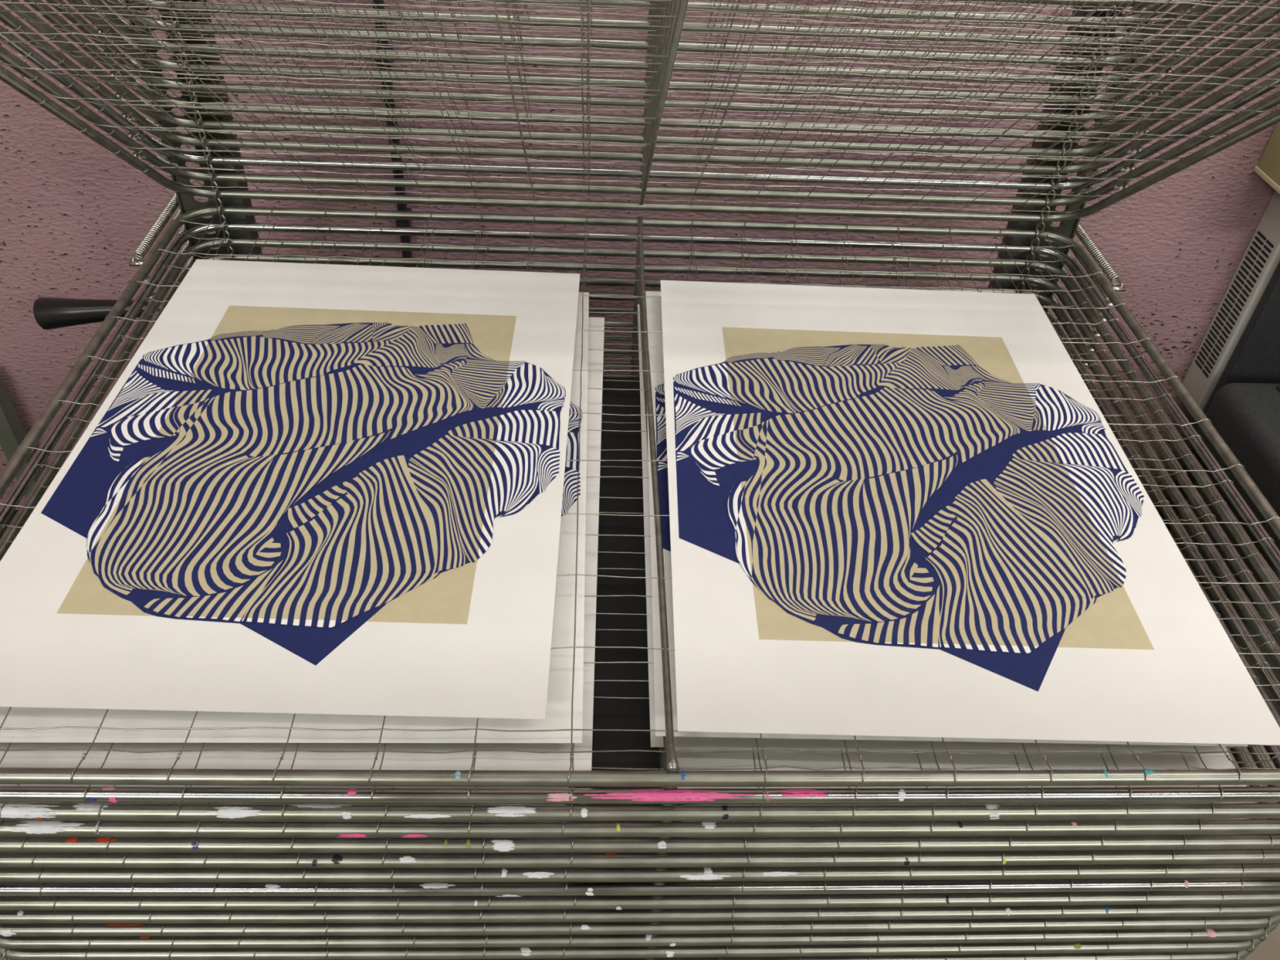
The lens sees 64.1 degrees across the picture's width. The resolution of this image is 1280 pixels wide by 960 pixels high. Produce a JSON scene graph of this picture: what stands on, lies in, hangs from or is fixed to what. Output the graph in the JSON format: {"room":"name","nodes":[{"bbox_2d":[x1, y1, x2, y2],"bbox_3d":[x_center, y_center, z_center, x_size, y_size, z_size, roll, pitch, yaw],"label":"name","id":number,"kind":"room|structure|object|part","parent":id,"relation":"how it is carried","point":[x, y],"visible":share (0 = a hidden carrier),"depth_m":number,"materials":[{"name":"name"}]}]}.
{"room":"print shop","nodes":[
{"label":"print shop","id":0,"kind":"room"},
{"bbox_2d":[0,0,1279,509],"bbox_3d":[0.024,-1.169,1.247,6.400,3.200,0.150,1,41,-3],"label":"wall","id":1,"kind":"structure","parent":0,"point":[74,215],"depth_m":1.75,"materials":[{"name":"pink paint"}]},
{"bbox_2d":[372,0,413,267],"bbox_3d":[-0.375,-0.908,1.339,0.022,2.610,0.033,1,41,-3],"label":"pipe","id":2,"kind":"object","parent":1,"relation":"attached to","point":[400,206],"visible":0.15,"depth_m":1.65,"materials":[{"name":"black paint"}]},
{"bbox_2d":[1182,191,1279,411],"bbox_3d":[1.343,-0.316,1.892,0.511,0.483,0.077,1,41,-3],"label":"air vent","id":3,"kind":"object","parent":1,"relation":"attached to","point":[1260,260],"visible":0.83,"depth_m":1.87,"materials":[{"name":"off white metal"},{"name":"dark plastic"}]},
{"bbox_2d":[1195,231,1274,377],"bbox_3d":[1.089,-0.318,1.881,0.003,0.279,0.055,1,41,-3],"label":"vent grille","id":4,"kind":"object","parent":3,"relation":"attached to","point":[1255,269],"depth_m":1.87,"materials":[{"name":"black"}]},
{"bbox_2d":[1253,122,1279,194],"bbox_3d":[1.367,-0.560,1.589,0.626,0.284,0.210,1,41,-3],"label":"cardboard box","id":5,"kind":"object","parent":3,"relation":"on","point":[1268,168],"visible":1,"depth_m":1.70,"materials":[{"name":"beige cardboard"}]},
{"bbox_2d":[14,509,1279,959],"bbox_3d":[0.024,1.847,0.306,6.400,0.100,5.540,1,41,-3],"label":"floor","id":6,"kind":"structure","parent":0,"point":[1268,948],"depth_m":1.58,"materials":[{"name":"concrete"}]},
{"bbox_2d":[0,510,682,837],"bbox_3d":[-0.395,0.585,1.642,2.460,0.004,1.535,1,41,-3],"label":"floor mat","id":7,"kind":"object","parent":6,"relation":"on","point":[15,512],"visible":0.02,"depth_m":2.14,"materials":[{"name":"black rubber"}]},
{"bbox_2d":[0,375,43,498],"bbox_3d":[-1.230,-0.058,2.026,0.034,0.380,0.037,1,41,-3],"label":"metal post","id":8,"kind":"object","parent":7,"relation":"on","point":[12,432],"visible":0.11,"depth_m":1.98,"materials":[{"name":"grey paint"}]},
{"bbox_2d":[0,0,1279,959],"bbox_3d":[-0.117,-0.124,1.111,1.582,1.792,0.984,1,41,-3],"label":"drying rack","id":9,"kind":"object","parent":7,"relation":"on","point":[384,882],"visible":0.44,"depth_m":1.00,"materials":[{"name":"metal"}]},
{"bbox_3d":[-0.796,-0.257,1.590,0.264,0.053,0.051,1,41,-3],"label":"lock handle","id":10,"kind":"part","parent":9,"relation":"part of","materials":[{"name":"black plastic"}]},
{"bbox_2d":[0,835,326,837],"bbox_3d":[-0.330,0.080,1.157,0.500,0.001,0.705,1,41,-3],"label":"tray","id":11,"kind":"object","parent":9,"relation":"on","point":[1,836],"visible":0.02,"depth_m":0.89,"materials":[{"name":"metal"}]},
{"bbox_3d":[-0.597,-0.236,1.568,0.011,1.170,0.019,1,41,-3],"label":"hinge chain","id":12,"kind":"part","parent":9,"relation":"part of","materials":[{"name":"metal"}]},
{"bbox_2d":[0,802,562,804],"bbox_3d":[-0.326,0.043,1.124,0.500,0.001,0.705,1,41,-3],"label":"art print","id":13,"kind":"object","parent":9,"relation":"on","point":[0,802],"visible":0.02,"depth_m":0.86,"materials":[{"name":"paper"}]},
{"bbox_2d":[0,804,564,822],"bbox_3d":[-0.325,0.061,1.141,0.500,0.001,0.705,1,41,-3],"label":"art print","id":14,"kind":"object","parent":9,"relation":"on","point":[562,804],"visible":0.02,"depth_m":0.88,"materials":[{"name":"paper"}]},
{"bbox_2d":[0,784,568,787],"bbox_3d":[-0.318,0.028,1.105,0.500,0.001,0.705,1,41,-3],"label":"art print","id":15,"kind":"object","parent":9,"relation":"on","point":[0,784],"visible":0.02,"depth_m":0.85,"materials":[{"name":"paper"}]},
{"bbox_2d":[0,259,580,719],"bbox_3d":[-0.327,-0.048,1.077,0.500,0.001,0.705,2,41,-2],"label":"art print","id":16,"kind":"object","parent":9,"relation":"on","point":[306,488],"visible":1,"depth_m":0.99,"materials":[{"name":"paper"}]},
{"bbox_3d":[-0.397,0.004,1.013,0.344,0.001,0.445,2,41,-2],"label":"navy panel","id":17,"kind":"part","parent":16,"relation":"part of","materials":[{"name":"blue paper"}]},
{"bbox_3d":[-0.327,-0.044,1.073,0.351,0.001,0.499,2,41,-2],"label":"beige panel","id":18,"kind":"part","parent":16,"relation":"part of","materials":[{"name":"beige paper"}]},
{"bbox_2d":[0,292,588,742],"bbox_3d":[-0.307,-0.022,1.086,0.500,0.001,0.705,1,41,-3],"label":"art print","id":19,"kind":"object","parent":9,"relation":"on","point":[558,705],"visible":0.03,"depth_m":0.84,"materials":[{"name":"paper"}]},
{"bbox_2d":[0,317,604,770],"bbox_3d":[-0.293,0.009,1.090,0.500,0.001,0.705,2,41,-2],"label":"art print","id":20,"kind":"object","parent":9,"relation":"on","point":[219,759],"visible":0.04,"depth_m":0.85,"materials":[{"name":"paper"}]},
{"bbox_2d":[566,821,605,822],"bbox_3d":[-0.018,0.341,1.520,1.328,0.020,0.968,1,41,-3],"label":"tray","id":21,"kind":"object","parent":9,"relation":"on","point":[566,821],"depth_m":1.38,"materials":[{"name":"metal"}]},
{"bbox_2d":[570,377,682,804],"bbox_3d":[-0.020,0.073,1.110,0.096,0.002,0.630,1,41,-3],"label":"card","id":22,"kind":"object","parent":9,"relation":"on","point":[608,713],"visible":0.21,"depth_m":1.05,"materials":[{"name":"black card"},{"name":"paper"}]},
{"bbox_2d":[0,821,1257,959],"bbox_3d":[-0.007,0.155,1.358,1.328,0.020,0.968,1,41,-3],"label":"tray","id":23,"kind":"object","parent":9,"relation":"on","point":[1240,954],"depth_m":1.01,"materials":[{"name":"metal"}]},
{"bbox_2d":[0,934,1267,959],"bbox_3d":[-0.006,0.136,1.341,1.328,0.020,0.968,1,41,-3],"label":"tray","id":24,"kind":"object","parent":9,"relation":"on","point":[1193,948],"depth_m":0.98,"materials":[{"name":"metal"}]},
{"bbox_2d":[0,0,1279,156],"bbox_3d":[0.023,-0.473,0.955,1.288,0.603,0.758,1,41,-3],"label":"tray","id":25,"kind":"object","parent":9,"relation":"on","point":[1088,39],"depth_m":1.24,"materials":[{"name":"metal"}]},
{"bbox_2d":[0,0,1279,174],"bbox_3d":[0.022,-0.455,0.971,1.288,0.603,0.758,1,41,-3],"label":"tray","id":26,"kind":"object","parent":9,"relation":"on","point":[1088,39],"depth_m":1.26,"materials":[{"name":"metal"}]},
{"bbox_2d":[0,0,1279,191],"bbox_3d":[0.021,-0.436,0.988,1.288,0.603,0.758,1,41,-3],"label":"tray","id":27,"kind":"object","parent":9,"relation":"on","point":[1088,39],"depth_m":1.28,"materials":[{"name":"metal"}]},
{"bbox_2d":[0,0,1279,207],"bbox_3d":[0.020,-0.417,1.004,1.288,0.603,0.758,1,41,-3],"label":"tray","id":28,"kind":"object","parent":9,"relation":"on","point":[1088,39],"depth_m":1.28,"materials":[{"name":"metal"}]},
{"bbox_2d":[0,0,1279,222],"bbox_3d":[0.019,-0.399,1.020,1.288,0.603,0.758,1,41,-3],"label":"tray","id":29,"kind":"object","parent":9,"relation":"on","point":[1088,39],"depth_m":1.29,"materials":[{"name":"metal"}]},
{"bbox_2d":[0,192,1279,786],"bbox_3d":[0.007,-0.087,1.146,1.328,0.020,0.968,1,41,-3],"label":"tray","id":30,"kind":"object","parent":9,"relation":"on","point":[234,211],"depth_m":1.11,"materials":[{"name":"metal"}]},
{"bbox_2d":[0,208,1279,804],"bbox_3d":[0.006,-0.069,1.163,1.328,0.020,0.968,1,41,-3],"label":"tray","id":31,"kind":"object","parent":9,"relation":"on","point":[230,226],"depth_m":1.11,"materials":[{"name":"metal"}]},
{"bbox_2d":[0,224,1279,821],"bbox_3d":[0.005,-0.050,1.179,1.328,0.020,0.968,1,41,-3],"label":"tray","id":32,"kind":"object","parent":9,"relation":"on","point":[237,241],"depth_m":1.09,"materials":[{"name":"metal"}]},
{"bbox_2d":[0,240,1279,837],"bbox_3d":[0.004,-0.031,1.195,1.328,0.020,0.968,1,41,-3],"label":"tray","id":33,"kind":"object","parent":9,"relation":"on","point":[632,828],"depth_m":0.86,"materials":[{"name":"metal"}]},
{"bbox_2d":[0,256,1279,853],"bbox_3d":[0.003,-0.013,1.211,1.328,0.020,0.968,1,41,-3],"label":"tray","id":34,"kind":"object","parent":9,"relation":"on","point":[1261,842],"depth_m":0.86,"materials":[{"name":"metal"}]},
{"bbox_2d":[0,291,1279,868],"bbox_3d":[0.002,0.006,1.228,1.328,0.020,0.968,1,41,-3],"label":"tray","id":35,"kind":"object","parent":9,"relation":"on","point":[1186,858],"depth_m":0.87,"materials":[{"name":"metal"}]},
{"bbox_2d":[0,306,1279,883],"bbox_3d":[0.001,0.025,1.244,1.328,0.020,0.968,1,41,-3],"label":"tray","id":36,"kind":"object","parent":9,"relation":"on","point":[1160,873],"depth_m":0.88,"materials":[{"name":"metal"}]},
{"bbox_2d":[0,320,1279,897],"bbox_3d":[-0.001,0.043,1.260,1.328,0.020,0.968,1,41,-3],"label":"tray","id":37,"kind":"object","parent":9,"relation":"on","point":[1184,886],"depth_m":0.90,"materials":[{"name":"metal"}]},
{"bbox_2d":[0,333,1279,911],"bbox_3d":[-0.002,0.062,1.276,1.328,0.020,0.968,1,41,-3],"label":"tray","id":38,"kind":"object","parent":9,"relation":"on","point":[1243,900],"depth_m":0.92,"materials":[{"name":"metal"}]},
{"bbox_2d":[0,346,1279,924],"bbox_3d":[-0.003,0.080,1.292,1.328,0.020,0.968,1,41,-3],"label":"tray","id":39,"kind":"object","parent":9,"relation":"on","point":[1231,913],"depth_m":0.93,"materials":[{"name":"metal"}]},
{"bbox_2d":[0,360,1279,937],"bbox_3d":[-0.004,0.099,1.309,1.328,0.020,0.968,1,41,-3],"label":"tray","id":40,"kind":"object","parent":9,"relation":"on","point":[1178,926],"depth_m":0.95,"materials":[{"name":"metal"}]},
{"bbox_2d":[0,372,1279,949],"bbox_3d":[-0.005,0.118,1.325,1.328,0.020,0.968,1,41,-3],"label":"tray","id":41,"kind":"object","parent":9,"relation":"on","point":[1167,938],"depth_m":0.97,"materials":[{"name":"metal"}]},
{"bbox_2d":[22,0,1279,140],"bbox_3d":[0.024,-0.492,0.939,1.288,0.603,0.758,1,41,-3],"label":"tray","id":42,"kind":"object","parent":9,"relation":"on","point":[1088,39],"depth_m":1.22,"materials":[{"name":"metal"}]},
{"bbox_2d":[128,0,1197,48],"bbox_3d":[0.030,-0.585,0.857,1.288,0.603,0.758,1,41,-3],"label":"tray","id":43,"kind":"object","parent":9,"relation":"on","point":[1092,24],"depth_m":1.15,"materials":[{"name":"metal"}]},
{"bbox_2d":[102,0,1222,66],"bbox_3d":[0.029,-0.566,0.874,1.288,0.603,0.758,1,41,-3],"label":"tray","id":44,"kind":"object","parent":9,"relation":"on","point":[1088,39],"depth_m":1.19,"materials":[{"name":"metal"}]},
{"bbox_2d":[45,0,1279,122],"bbox_3d":[0.025,-0.510,0.922,1.288,0.603,0.758,1,41,-3],"label":"tray","id":45,"kind":"object","parent":9,"relation":"on","point":[1088,39],"depth_m":1.21,"materials":[{"name":"metal"}]},
{"bbox_2d":[84,0,1246,86],"bbox_3d":[0.028,-0.547,0.890,1.288,0.603,0.758,1,41,-3],"label":"tray","id":46,"kind":"object","parent":9,"relation":"on","point":[1088,39],"depth_m":1.19,"materials":[{"name":"metal"}]},
{"bbox_2d":[66,0,1271,103],"bbox_3d":[0.027,-0.529,0.906,1.288,0.603,0.758,1,41,-3],"label":"tray","id":47,"kind":"object","parent":9,"relation":"on","point":[1088,39],"depth_m":1.20,"materials":[{"name":"metal"}]},
{"bbox_2d":[685,804,728,837],"bbox_3d":[0.284,0.108,1.204,0.500,0.001,0.705,1,41,-3],"label":"art print","id":48,"kind":"object","parent":9,"relation":"on","point":[686,804],"visible":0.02,"depth_m":0.94,"materials":[{"name":"paper"}]},
{"bbox_2d":[417,0,1176,28],"bbox_3d":[0.031,-0.603,0.841,1.288,0.603,0.758,1,41,-3],"label":"tray","id":49,"kind":"object","parent":9,"relation":"on","point":[663,14],"depth_m":1.11,"materials":[{"name":"metal"}]},
{"bbox_2d":[686,804,1155,837],"bbox_3d":[0.283,0.089,1.188,0.500,0.001,0.705,1,41,-3],"label":"art print","id":50,"kind":"object","parent":9,"relation":"on","point":[686,804],"visible":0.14,"depth_m":0.92,"materials":[{"name":"paper"}]},
{"bbox_2d":[637,304,1227,753],"bbox_3d":[0.253,-0.001,1.139,0.500,0.001,0.705,1,41,-2],"label":"art print","id":51,"kind":"object","parent":9,"relation":"on","point":[655,741],"visible":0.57,"depth_m":0.88,"materials":[{"name":"paper"}]},
{"bbox_2d":[645,291,1248,746],"bbox_3d":[0.259,-0.015,1.117,0.500,0.001,0.705,2,41,-2],"label":"art print","id":52,"kind":"object","parent":9,"relation":"on","point":[654,312],"visible":0.02,"depth_m":0.96,"materials":[{"name":"paper"}]},
{"bbox_3d":[0.190,0.038,1.052,0.344,0.001,0.445,2,41,-2],"label":"navy panel","id":53,"kind":"part","parent":52,"relation":"part of","materials":[{"name":"blue paper"}]},
{"bbox_2d":[675,746,1241,788],"bbox_3d":[0.267,0.039,1.132,0.500,0.001,0.705,1,41,-3],"label":"art print","id":54,"kind":"object","parent":9,"relation":"on","point":[806,759],"visible":0.02,"depth_m":0.90,"materials":[{"name":"paper"}]},
{"bbox_2d":[692,804,1245,821],"bbox_3d":[0.286,0.071,1.172,0.500,0.001,0.705,1,41,-3],"label":"art print","id":55,"kind":"object","parent":9,"relation":"on","point":[692,804],"visible":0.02,"depth_m":0.91,"materials":[{"name":"paper"}]},
{"bbox_2d":[660,280,1279,745],"bbox_3d":[0.278,-0.024,1.091,0.500,0.001,0.705,2,41,-2],"label":"art print","id":56,"kind":"object","parent":9,"relation":"on","point":[893,512],"visible":1,"depth_m":1.00,"materials":[{"name":"paper"}]},
{"bbox_3d":[0.209,0.028,1.027,0.344,0.001,0.445,2,41,-2],"label":"navy panel","id":57,"kind":"part","parent":56,"relation":"part of","materials":[{"name":"blue paper"}]},
{"bbox_3d":[0.278,-0.020,1.087,0.351,0.001,0.499,2,41,-2],"label":"beige panel","id":58,"kind":"part","parent":56,"relation":"part of","materials":[{"name":"beige paper"}]},
{"bbox_2d":[693,746,1254,804],"bbox_3d":[0.285,0.052,1.155,0.500,0.001,0.705,1,41,-3],"label":"art print","id":59,"kind":"object","parent":9,"relation":"on","point":[1231,763],"visible":0.02,"depth_m":0.89,"materials":[{"name":"paper"}]},
{"bbox_2d":[947,0,1141,7],"bbox_3d":[0.032,-0.622,0.825,1.288,0.603,0.758,1,41,-3],"label":"tray","id":60,"kind":"object","parent":9,"relation":"on","point":[1077,3],"depth_m":1.26,"materials":[{"name":"metal"}]},
{"bbox_3d":[0.573,-0.217,1.627,0.011,1.170,0.019,1,41,-3],"label":"hinge chain","id":61,"kind":"part","parent":9,"relation":"part of","materials":[{"name":"metal"}]},
{"bbox_2d":[1154,261,1279,531],"bbox_3d":[1.433,-0.128,1.951,0.680,0.836,0.078,1,41,-3],"label":"leaning board","id":62,"kind":"object","parent":6,"relation":"on","point":[1255,357],"visible":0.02,"depth_m":1.88,"materials":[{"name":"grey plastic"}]},
{"bbox_2d":[1169,382,1279,715],"bbox_3d":[1.252,0.154,1.796,0.580,0.598,0.338,1,41,-3],"label":"equipment case","id":63,"kind":"object","parent":6,"relation":"on","point":[1246,415],"visible":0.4,"depth_m":1.67,"materials":[{"name":"grey plastic"}]},
{"bbox_3d":[1.261,-0.007,1.660,0.580,0.149,0.330,1,41,-3],"label":"case lid","id":64,"kind":"part","parent":63,"relation":"part of","materials":[{"name":"grey plastic"}]}
]}

